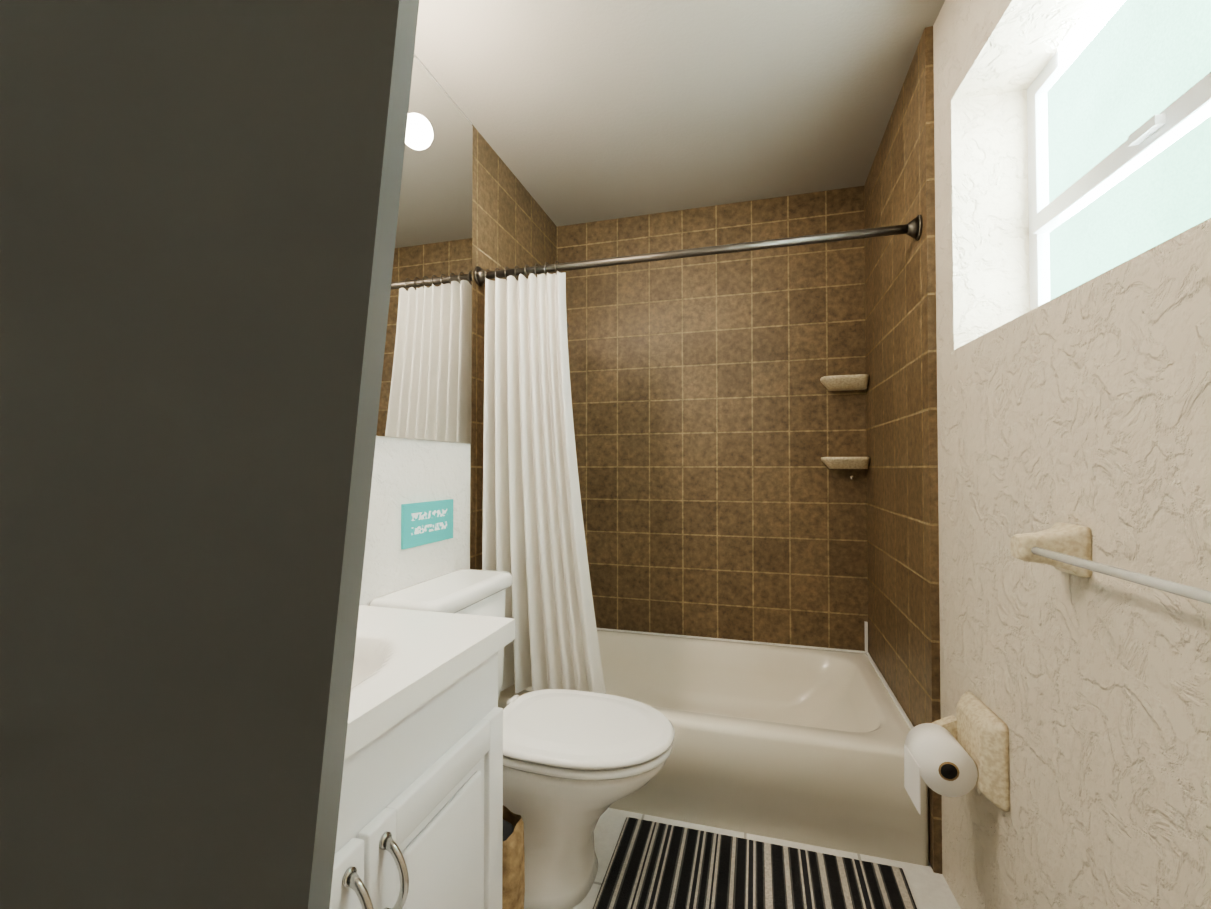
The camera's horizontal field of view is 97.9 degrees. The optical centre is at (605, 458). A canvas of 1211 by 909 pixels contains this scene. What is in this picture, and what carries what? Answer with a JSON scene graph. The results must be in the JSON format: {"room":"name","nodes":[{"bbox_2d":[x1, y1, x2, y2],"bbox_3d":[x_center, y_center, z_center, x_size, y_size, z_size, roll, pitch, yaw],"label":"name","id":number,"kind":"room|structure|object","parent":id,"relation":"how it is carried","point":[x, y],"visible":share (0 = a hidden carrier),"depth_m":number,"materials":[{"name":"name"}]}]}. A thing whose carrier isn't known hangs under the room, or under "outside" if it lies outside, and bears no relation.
{"room":"bathroom","nodes":[
{"label":"bathroom","id":0,"kind":"room"},
{"bbox_2d":[359,54,471,605],"bbox_3d":[-0.892,-0.048,0.792,0.250,2.280,2.220,0,-1,16],"label":"wall","id":1,"kind":"structure","parent":0,"point":[406,470],"depth_m":1.51,"materials":[{"name":"white paint"}]},
{"bbox_2d":[376,56,472,443],"bbox_3d":[-0.728,-0.621,0.909,0.005,1.108,1.915,0,-1,16],"label":"frameless mirror","id":2,"kind":"object","parent":1,"relation":"attached to","point":[426,388],"visible":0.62,"depth_m":1.61,"materials":[{"name":"clear glass"}]},
{"bbox_2d":[401,499,452,549],"bbox_3d":[-0.530,0.193,1.585,0.008,0.125,0.250,0,-1,16],"label":"sign","id":3,"kind":"object","parent":1,"relation":"attached to","point":[424,523],"visible":1,"depth_m":1.56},
{"bbox_2d":[470,124,556,569],"bbox_3d":[-0.441,-0.021,2.374,0.250,2.280,1.070,0,-1,16],"label":"wall tiles","id":4,"kind":"structure","parent":1,"relation":"attached to","point":[513,225],"depth_m":1.95,"materials":[{"name":"brown tile"}]},
{"bbox_2d":[474,215,921,285],"bbox_3d":[0.219,-0.653,1.692,1.398,0.068,0.068,0,-1,16],"label":"curtain rod","id":5,"kind":"object","parent":4,"relation":"attached to","point":[912,228],"visible":0.94,"depth_m":1.64,"materials":[{"name":"silver metal"}]},
{"bbox_2d":[482,261,605,693],"bbox_3d":[-0.211,0.050,1.763,0.459,1.446,0.123,0,-1,16],"label":"shower curtain","id":6,"kind":"object","parent":5,"relation":"hanging from","point":[533,540],"visible":0.92,"depth_m":1.77,"materials":[{"name":"white fabric"}]},
{"bbox_2d":[414,0,944,226],"bbox_3d":[0.154,-1.234,1.071,2.120,0.100,3.290,0,-1,16],"label":"ceiling","id":7,"kind":"structure","parent":0,"point":[579,111],"depth_m":1.68,"materials":[{"name":"grey paint"}]},
{"bbox_2d":[557,186,867,650],"bbox_3d":[0.465,-0.018,2.542,1.400,2.280,0.250,0,-1,16],"label":"wall tile","id":8,"kind":"structure","parent":0,"point":[715,420],"depth_m":2.39,"materials":[{"name":"brown tile"}]},
{"bbox_2d":[597,621,912,729],"bbox_3d":[0.320,0.749,2.022,1.394,0.132,0.797,0,-1,16],"label":"trim","id":9,"kind":"structure","parent":8,"relation":"attached to","point":[902,712],"depth_m":2.24,"materials":[{"name":"white ceramic"}]},
{"bbox_2d":[820,374,868,390],"bbox_3d":[0.997,-0.315,2.204,0.181,0.050,0.111,0,-1,16],"label":"soap shelf","id":10,"kind":"object","parent":8,"relation":"attached to","point":[844,382],"visible":0.96,"depth_m":2.18,"materials":[{"name":"beige ceramic"}]},
{"bbox_2d":[821,457,869,478],"bbox_3d":[0.997,0.042,2.197,0.181,0.094,0.111,0,-1,16],"label":"soap shelf","id":11,"kind":"object","parent":8,"relation":"attached to","point":[846,462],"visible":0.96,"depth_m":2.17,"materials":[{"name":"beige ceramic"}]},
{"bbox_2d":[572,808,960,908],"bbox_3d":[0.154,1.146,1.030,2.120,0.100,3.290,0,-1,16],"label":"floor","id":12,"kind":"structure","parent":0,"point":[929,888],"depth_m":1.46,"materials":[{"name":"white tile"}]},
{"bbox_2d":[0,0,418,908],"bbox_3d":[-0.370,0.041,0.149,0.550,2.040,0.040,5,-2,-13],"label":"door leaf","id":13,"kind":"structure","parent":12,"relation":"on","point":[198,212],"depth_m":0.18,"materials":[{"name":"grey paint"}]},
{"bbox_2d":[329,605,514,908],"bbox_3d":[-0.518,0.660,0.698,0.509,0.860,0.862,0,-1,16],"label":"bathroom vanity","id":14,"kind":"object","parent":12,"relation":"on","point":[420,821],"visible":0.42,"depth_m":0.83,"materials":[{"name":"white paint"}]},
{"bbox_2d":[502,805,524,908],"bbox_3d":[-0.254,0.957,1.188,0.149,0.283,0.149,0,-1,16],"label":"bag","id":15,"kind":"object","parent":12,"relation":"on","point":[513,872],"visible":0.35,"depth_m":1.15,"materials":[{"name":"brown paper"}]},
{"bbox_2d":[370,569,674,908],"bbox_3d":[-0.186,0.729,1.425,0.745,0.747,0.440,0,-1,16],"label":"toilet","id":16,"kind":"object","parent":12,"relation":"on","point":[576,764],"visible":0.65,"depth_m":1.29,"materials":[{"name":"white ceramic"}]},
{"bbox_2d":[498,630,928,865],"bbox_3d":[0.318,0.963,2.009,1.394,0.300,0.817,0,-1,16],"label":"bathtub","id":17,"kind":"object","parent":12,"relation":"on","point":[799,745],"visible":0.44,"depth_m":1.60,"materials":[{"name":"white ceramic"}]},
{"bbox_2d":[593,817,916,908],"bbox_3d":[0.352,1.091,1.242,0.755,0.016,0.545,0,-1,16],"label":"bath rug","id":18,"kind":"object","parent":12,"relation":"on","point":[654,865],"visible":0.96,"depth_m":1.37,"materials":[{"name":"black fabric"}]},
{"bbox_2d":[933,0,1210,908],"bbox_3d":[0.768,-0.057,0.317,0.250,2.280,2.200,0,-1,13],"label":"wall","id":19,"kind":"structure","parent":0,"point":[1087,404],"depth_m":0.90,"materials":[{"name":"beige paint"}]},
{"bbox_2d":[864,26,941,873],"bbox_3d":[1.153,-0.029,1.909,0.270,2.280,1.090,0,-1,16],"label":"wall tiles","id":20,"kind":"structure","parent":19,"relation":"attached to","point":[902,483],"depth_m":1.64,"materials":[{"name":"brown tile"}]},
{"bbox_2d":[904,692,1009,814],"bbox_3d":[0.759,0.654,1.164,0.152,0.223,0.176,0,-1,13],"label":"toilet paper holder","id":21,"kind":"object","parent":19,"relation":"attached to","point":[965,751],"visible":0.98,"depth_m":1.12,"materials":[{"name":"beige ceramic"}]},
{"bbox_2d":[1010,522,1210,603],"bbox_3d":[0.656,0.143,0.575,0.085,0.080,0.680,0,-1,13],"label":"towel rail","id":22,"kind":"object","parent":19,"relation":"attached to","point":[1064,547],"visible":1,"depth_m":0.83,"materials":[{"name":"beige ceramic"}]},
{"bbox_2d":[1027,0,1210,310],"bbox_3d":[0.955,-0.592,0.894,0.080,0.630,0.790,0,-1,13],"label":"window","id":23,"kind":"structure","parent":19,"relation":"in","point":[1119,125],"depth_m":1.02,"materials":[{"name":"white glass"}]},
{"bbox_3d":[-0.627,-0.850,1.149,0.060,0.100,0.625,0,-1,16],"label":"sconce","id":24,"kind":"object","parent":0,"visible":0},
{"bbox_2d":[405,113,432,149],"bbox_3d":[-0.490,-0.847,1.367,0.081,0.082,0.081,0,-1,7],"label":"light","id":25,"kind":"object","parent":24,"relation":"attached to","point":[419,133],"visible":0.35,"depth_m":1.31,"materials":[{"name":"white glass"}]}
]}

